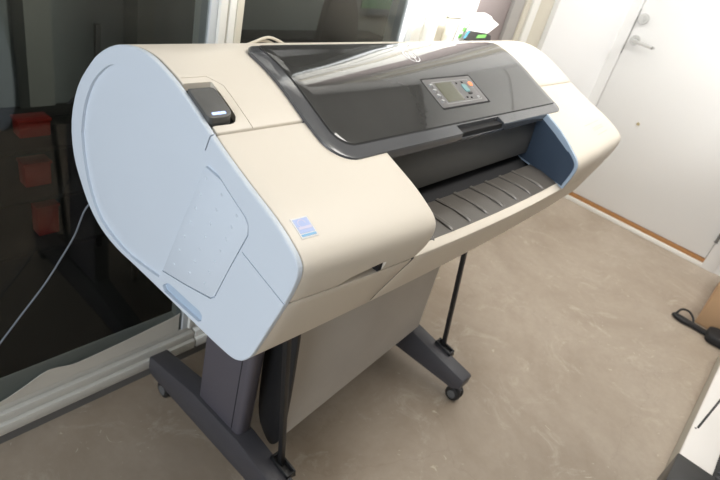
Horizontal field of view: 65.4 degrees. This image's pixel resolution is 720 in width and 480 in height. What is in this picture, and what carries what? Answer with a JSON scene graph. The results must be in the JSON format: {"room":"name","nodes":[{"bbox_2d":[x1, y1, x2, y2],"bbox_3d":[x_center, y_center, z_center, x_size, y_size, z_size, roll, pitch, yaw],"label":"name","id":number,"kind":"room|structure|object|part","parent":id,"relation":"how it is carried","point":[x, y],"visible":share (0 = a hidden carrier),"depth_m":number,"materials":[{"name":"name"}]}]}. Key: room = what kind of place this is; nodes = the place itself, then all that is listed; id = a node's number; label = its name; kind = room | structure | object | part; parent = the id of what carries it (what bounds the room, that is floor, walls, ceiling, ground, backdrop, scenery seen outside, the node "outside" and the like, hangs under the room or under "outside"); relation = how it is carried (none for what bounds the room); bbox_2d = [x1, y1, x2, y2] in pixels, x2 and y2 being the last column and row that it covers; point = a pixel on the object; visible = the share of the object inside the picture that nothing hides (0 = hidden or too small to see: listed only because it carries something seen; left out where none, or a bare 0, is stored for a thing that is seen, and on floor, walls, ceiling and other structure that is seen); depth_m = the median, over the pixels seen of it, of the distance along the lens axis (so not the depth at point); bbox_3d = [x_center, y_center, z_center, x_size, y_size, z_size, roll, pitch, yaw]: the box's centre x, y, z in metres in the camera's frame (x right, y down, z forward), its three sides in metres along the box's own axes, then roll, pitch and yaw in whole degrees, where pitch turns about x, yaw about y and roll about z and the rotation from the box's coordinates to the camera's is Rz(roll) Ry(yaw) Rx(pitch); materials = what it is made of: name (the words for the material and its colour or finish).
{"room":"office print room","nodes":[
{"label":"office print room","id":0,"kind":"room"},
{"bbox_2d":[0,0,387,107],"bbox_3d":[-1.863,-1.500,1.995,0.100,3.400,7.200,34,36,29],"label":"wall","id":1,"kind":"structure","parent":0,"point":[72,21],"depth_m":3.02,"materials":[{"name":"black glass"}]},
{"bbox_2d":[10,0,55,107],"bbox_3d":[-1.355,-1.793,2.210,0.140,2.800,0.120,34,36,29],"label":"trim","id":2,"kind":"structure","parent":1,"relation":"attached to","point":[31,19],"depth_m":2.70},
{"bbox_2d":[124,0,155,43],"bbox_3d":[-0.997,-1.935,2.602,0.140,2.800,0.100,34,36,29],"label":"trim","id":3,"kind":"structure","parent":1,"relation":"attached to","point":[139,15],"depth_m":3.02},
{"bbox_2d":[356,0,391,16],"bbox_3d":[0.175,-2.040,4.360,0.035,0.580,0.590,34,36,29],"label":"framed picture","id":4,"kind":"object","parent":1,"relation":"attached to","point":[380,8],"visible":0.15,"depth_m":4.44},
{"bbox_2d":[361,0,391,9],"bbox_3d":[0.186,-2.033,4.354,0.006,0.460,0.390,34,36,29],"label":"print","id":5,"kind":"object","parent":4,"relation":"attached to","point":[365,4],"depth_m":4.44},
{"bbox_2d":[0,102,719,479],"bbox_3d":[0.264,1.080,0.991,6.500,0.080,7.200,34,36,29],"label":"floor","id":6,"kind":"structure","parent":0,"point":[564,329],"depth_m":1.89,"materials":[{"name":"concrete"}]},
{"bbox_2d":[0,204,88,343],"bbox_3d":[-0.848,0.267,1.081,0.034,0.663,0.902,34,35,28],"label":"power cable","id":7,"kind":"object","parent":6,"relation":"on","point":[87,206],"visible":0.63,"depth_m":1.19,"materials":[{"name":"grey plastic"}]},
{"bbox_2d":[0,23,137,281],"bbox_3d":[-0.971,-0.185,1.630,0.275,0.800,0.560,34,36,29],"label":"storage rack","id":8,"kind":"object","parent":6,"relation":"on","point":[18,238],"visible":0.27,"depth_m":1.65,"materials":[{"name":"metal"}]},
{"bbox_2d":[10,112,51,137],"bbox_3d":[-0.886,-0.310,1.515,0.051,0.051,0.086,34,36,29],"label":"storage bin","id":9,"kind":"object","parent":8,"relation":"on","point":[34,124],"visible":1,"depth_m":1.50,"materials":[{"name":"red plastic"}]},
{"bbox_2d":[16,154,51,187],"bbox_3d":[-0.918,-0.195,1.585,0.051,0.074,0.076,34,36,29],"label":"storage bin","id":10,"kind":"object","parent":8,"relation":"on","point":[34,170],"visible":1,"depth_m":1.57,"materials":[{"name":"red plastic"}]},
{"bbox_2d":[0,104,73,156],"bbox_3d":[-0.932,-0.305,1.551,0.260,0.012,0.560,34,36,29],"label":"shelf","id":11,"kind":"object","parent":8,"relation":"attached to","point":[60,137],"depth_m":1.54,"materials":[{"name":"metal"}]},
{"bbox_2d":[0,148,83,208],"bbox_3d":[-0.966,-0.181,1.627,0.260,0.012,0.560,34,36,29],"label":"shelf","id":12,"kind":"object","parent":8,"relation":"attached to","point":[65,178],"depth_m":1.62,"materials":[{"name":"metal"}]},
{"bbox_2d":[30,199,59,235],"bbox_3d":[-0.941,-0.070,1.679,0.051,0.101,0.066,34,36,29],"label":"storage bin","id":13,"kind":"object","parent":8,"relation":"on","point":[45,214],"visible":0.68,"depth_m":1.66,"materials":[{"name":"red plastic"}]},
{"bbox_2d":[0,193,105,262],"bbox_3d":[-1.005,-0.040,1.714,0.260,0.012,0.560,34,36,29],"label":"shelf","id":14,"kind":"object","parent":8,"relation":"attached to","point":[18,238],"depth_m":1.71,"materials":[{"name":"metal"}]},
{"bbox_3d":[-0.877,-0.313,1.880,0.015,0.800,0.015,34,36,29],"label":"post","id":15,"kind":"part","parent":8,"relation":"part of","materials":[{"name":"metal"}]},
{"bbox_3d":[-0.700,-0.191,1.762,0.015,0.800,0.015,34,36,29],"label":"post","id":16,"kind":"part","parent":8,"relation":"part of","materials":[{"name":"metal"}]},
{"bbox_2d":[240,30,382,42],"bbox_3d":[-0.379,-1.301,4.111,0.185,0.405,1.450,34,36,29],"label":"workbench","id":17,"kind":"object","parent":6,"relation":"on","point":[287,36],"visible":0.21,"depth_m":3.82,"materials":[{"name":"black"}]},
{"bbox_2d":[313,0,358,41],"bbox_3d":[-0.037,-0.979,3.308,0.450,0.846,0.430,34,36,29],"label":"office chair","id":18,"kind":"object","parent":6,"relation":"on","point":[338,19],"visible":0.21,"depth_m":3.19,"materials":[{"name":"fabric"}]},
{"bbox_2d":[72,41,620,479],"bbox_3d":[0.012,0.041,1.449,0.674,1.060,1.214,34,36,29],"label":"printer","id":19,"kind":"object","parent":6,"relation":"on","point":[303,205],"visible":1,"depth_m":0.92,"materials":[{"name":"beige plastic"}]},
{"bbox_3d":[-0.291,-0.074,0.839,0.580,0.371,0.007,34,36,29],"label":"panel","id":20,"kind":"part","parent":19,"relation":"part of","materials":[{"name":"blue plastic"}]},
{"bbox_3d":[-0.224,0.000,0.804,0.182,0.226,0.005,34,36,29],"label":"access door","id":21,"kind":"part","parent":19,"relation":"part of","materials":[{"name":"blue plastic"}]},
{"bbox_2d":[212,111,225,114],"bbox_3d":[-0.187,-0.167,0.743,0.004,0.005,0.022,34,36,29],"label":"indicator light","id":22,"kind":"object","parent":19,"relation":"on","point":[213,112],"depth_m":0.74,"materials":[{"name":"white plastic"}]},
{"bbox_2d":[248,36,283,42],"bbox_3d":[-0.199,-0.380,1.090,0.014,0.034,0.136,36,36,30],"label":"cable","id":23,"kind":"object","parent":19,"relation":"on","point":[262,39],"visible":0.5,"depth_m":1.09,"materials":[{"name":"white plastic"}]},
{"bbox_3d":[-0.159,0.302,1.194,0.087,0.559,0.017,9,31,-11],"label":"tie rod","id":24,"kind":"part","parent":19,"relation":"part of","materials":[{"name":"black plastic"}]},
{"bbox_2d":[292,217,314,233],"bbox_3d":[-0.071,-0.018,0.704,0.021,0.010,0.023,34,36,29],"label":"sticker","id":25,"kind":"object","parent":19,"relation":"on","point":[300,225],"depth_m":0.70,"materials":[{"name":"blue paper"}]},
{"bbox_3d":[0.156,-0.310,1.149,0.248,0.103,0.823,34,36,29],"label":"lid frame","id":26,"kind":"part","parent":19,"relation":"part of","materials":[{"name":"plastic"}]},
{"bbox_3d":[0.304,0.108,1.717,0.090,0.559,0.015,23,32,13],"label":"tie rod","id":27,"kind":"part","parent":19,"relation":"part of","materials":[{"name":"black plastic"}]},
{"bbox_3d":[0.199,-0.306,1.153,0.073,0.035,0.184,34,36,29],"label":"control panel","id":28,"kind":"part","parent":19,"relation":"part of","materials":[{"name":"grey plastic"}]},
{"bbox_3d":[0.198,-0.305,1.151,0.066,0.032,0.178,34,36,29],"label":"panel plate","id":29,"kind":"part","parent":19,"relation":"part of","materials":[{"name":"grey plastic"}]},
{"bbox_3d":[0.200,-0.306,1.151,0.049,0.024,0.135,34,36,29],"label":"panel","id":30,"kind":"part","parent":19,"relation":"part of","materials":[{"name":"grey plastic"}]},
{"bbox_2d":[453,14,473,40],"bbox_3d":[0.308,-0.621,1.649,0.002,0.083,0.082,34,36,29],"label":"leaflet","id":31,"kind":"object","parent":19,"relation":"on","point":[466,20],"visible":0.89,"depth_m":1.64,"materials":[{"name":"white paper"}]},
{"bbox_2d":[452,13,492,40],"bbox_3d":[0.342,-0.640,1.711,0.002,0.104,0.197,34,36,29],"label":"leaflet","id":32,"kind":"object","parent":19,"relation":"on","point":[475,15],"visible":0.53,"depth_m":1.69,"materials":[{"name":"white paper"}]},
{"bbox_2d":[463,30,490,40],"bbox_3d":[0.357,-0.614,1.696,0.002,0.037,0.175,34,36,29],"label":"leaflet","id":33,"kind":"object","parent":19,"relation":"on","point":[470,35],"visible":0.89,"depth_m":1.69,"materials":[{"name":"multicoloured paper"}]},
{"bbox_3d":[0.246,-0.214,1.129,0.004,0.005,0.179,34,36,29],"label":"lid handle","id":34,"kind":"part","parent":19,"relation":"part of","materials":[{"name":"plastic"}]},
{"bbox_2d":[465,18,498,33],"bbox_3d":[0.372,-0.639,1.711,0.002,0.076,0.186,34,36,29],"label":"leaflet","id":35,"kind":"object","parent":19,"relation":"on","point":[482,25],"visible":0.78,"depth_m":1.70,"materials":[{"name":"white paper"}]},
{"bbox_2d":[427,164,555,240],"bbox_3d":[0.259,-0.085,1.147,0.099,0.015,0.635,34,36,29],"label":"tray","id":36,"kind":"object","parent":19,"relation":"on","point":[462,212],"depth_m":1.13,"materials":[{"name":"grey plastic"}]},
{"bbox_3d":[0.435,-0.257,1.355,0.024,0.153,0.295,-3,35,-28],"label":"opening trim","id":37,"kind":"part","parent":19,"relation":"part of","materials":[{"name":"blue plastic"}]},
{"bbox_2d":[657,355,719,479],"bbox_3d":[1.274,0.664,1.918,0.260,0.128,1.153,34,36,29],"label":"equipment case","id":38,"kind":"object","parent":6,"relation":"on","point":[696,454],"visible":1,"depth_m":1.77,"materials":[{"name":"white plastic"}]},
{"bbox_2d":[712,456,719,479],"bbox_3d":[1.323,0.698,1.918,0.154,0.095,1.100,34,36,29],"label":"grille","id":39,"kind":"object","parent":38,"relation":"attached to","point":[716,473],"depth_m":1.71,"materials":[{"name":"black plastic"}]},
{"bbox_2d":[671,308,719,348],"bbox_3d":[1.598,0.428,2.534,0.373,0.039,0.133,34,36,29],"label":"strap","id":40,"kind":"object","parent":6,"relation":"on","point":[712,334],"visible":1,"depth_m":2.55,"materials":[{"name":"black plastic"}]},
{"bbox_2d":[695,282,719,328],"bbox_3d":[1.933,0.328,2.671,0.442,0.220,0.562,34,36,29],"label":"cardboard box","id":41,"kind":"object","parent":6,"relation":"on","point":[709,316],"visible":0.92,"depth_m":2.58,"materials":[{"name":"brown cardboard"}]},
{"bbox_2d":[440,17,460,40],"bbox_3d":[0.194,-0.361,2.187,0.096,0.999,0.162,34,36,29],"label":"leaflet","id":42,"kind":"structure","parent":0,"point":[451,24],"depth_m":1.89,"materials":[{"name":"white paper"}]},
{"bbox_2d":[537,0,632,98],"bbox_3d":[1.180,-1.383,2.635,0.120,2.750,0.954,34,36,29],"label":"wall","id":43,"kind":"structure","parent":0,"point":[578,36],"depth_m":2.81,"materials":[{"name":"white paint"}]},
{"bbox_2d":[0,342,205,443],"bbox_3d":[-1.234,0.588,1.008,0.100,0.030,5.530,34,36,29],"label":"baseboard","id":44,"kind":"structure","parent":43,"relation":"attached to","point":[75,405],"depth_m":1.49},
{"bbox_2d":[0,0,228,435],"bbox_3d":[-1.522,-0.164,-0.203,0.106,2.320,3.820,34,36,29],"label":"window","id":45,"kind":"structure","parent":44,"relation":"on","point":[210,16],"depth_m":1.45,"materials":[{"name":"white metal"}]},
{"bbox_2d":[0,313,179,406],"bbox_3d":[-0.843,0.365,1.296,0.004,0.070,0.965,34,36,29],"label":"plastic sheeting","id":46,"kind":"object","parent":45,"relation":"attached to","point":[52,376],"visible":1,"depth_m":1.47,"materials":[{"name":"grey plastic"}]},
{"bbox_2d":[191,0,444,345],"bbox_3d":[-0.011,-0.765,1.455,0.106,2.320,0.825,34,36,29],"label":"window","id":47,"kind":"structure","parent":43,"relation":"in","point":[408,20],"depth_m":1.72,"materials":[{"name":"white glass"}]},
{"bbox_2d":[434,0,451,40],"bbox_3d":[0.272,-0.881,1.772,0.090,2.320,0.060,34,36,29],"label":"trim","id":48,"kind":"structure","parent":43,"relation":"attached to","point":[447,3],"depth_m":1.84,"materials":[{"name":"beige paint"}]},
{"bbox_2d":[447,0,479,17],"bbox_3d":[0.463,-1.323,1.594,0.100,1.317,0.162,34,36,29],"label":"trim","id":49,"kind":"structure","parent":43,"relation":"attached to","point":[457,8],"depth_m":1.87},
{"bbox_2d":[476,0,511,40],"bbox_3d":[0.494,-0.964,2.007,0.045,2.320,0.283,34,36,29],"label":"door","id":50,"kind":"structure","parent":43,"relation":"in","point":[497,9],"depth_m":2.11,"materials":[{"name":"brown wood"}]},
{"bbox_2d":[498,0,525,40],"bbox_3d":[0.609,-1.016,2.144,0.088,2.320,0.090,34,36,29],"label":"trim","id":51,"kind":"structure","parent":43,"relation":"attached to","point":[516,7],"depth_m":2.20,"materials":[{"name":"grey paint"}]},
{"bbox_2d":[512,0,531,40],"bbox_3d":[0.654,-1.032,2.189,0.094,2.320,0.040,34,36,29],"label":"trim","id":52,"kind":"structure","parent":43,"relation":"attached to","point":[525,10],"depth_m":2.24,"materials":[{"name":"beige paint"}]},
{"bbox_2d":[517,0,540,42],"bbox_3d":[0.695,-1.046,2.231,0.100,2.320,0.060,34,36,29],"label":"trim","id":53,"kind":"structure","parent":43,"relation":"attached to","point":[535,4],"depth_m":2.28,"materials":[{"name":"white wood"}]},
{"bbox_2d":[526,0,554,47],"bbox_3d":[0.766,-1.083,2.323,0.078,2.320,0.185,34,36,29],"label":"trim","id":54,"kind":"structure","parent":43,"relation":"attached to","point":[544,10],"depth_m":2.40,"materials":[{"name":"beige paint"}]},
{"bbox_2d":[588,0,719,275],"bbox_3d":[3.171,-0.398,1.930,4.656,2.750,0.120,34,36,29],"label":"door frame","id":55,"kind":"structure","parent":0,"point":[634,7],"depth_m":3.17,"materials":[{"name":"white paint"}]},
{"bbox_2d":[564,195,701,266],"bbox_3d":[1.613,-0.096,3.409,0.922,0.026,0.072,34,36,29],"label":"trim","id":56,"kind":"structure","parent":55,"relation":"attached to","point":[645,236],"depth_m":3.35,"materials":[{"name":"white wood"}]},
{"bbox_2d":[568,192,705,262],"bbox_3d":[1.617,-0.116,3.396,0.922,0.022,0.054,34,36,29],"label":"trim","id":57,"kind":"structure","parent":55,"relation":"attached to","point":[600,208],"depth_m":3.34,"materials":[{"name":"brown wood"}]},
{"bbox_2d":[572,0,719,272],"bbox_3d":[1.861,-0.944,2.844,1.007,2.122,0.120,34,36,29],"label":"door","id":58,"kind":"structure","parent":55,"relation":"in","point":[660,92],"depth_m":3.11,"materials":[{"name":"white paint"}]},
{"bbox_3d":[1.506,-1.156,3.109,0.003,0.240,0.030,34,36,29],"label":"latch plate","id":59,"kind":"part","parent":58,"relation":"part of","materials":[{"name":"white metal"}]},
{"bbox_3d":[1.536,-1.071,3.054,0.154,0.054,0.064,34,36,29],"label":"handle","id":60,"kind":"part","parent":58,"relation":"part of","materials":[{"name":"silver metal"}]}
]}

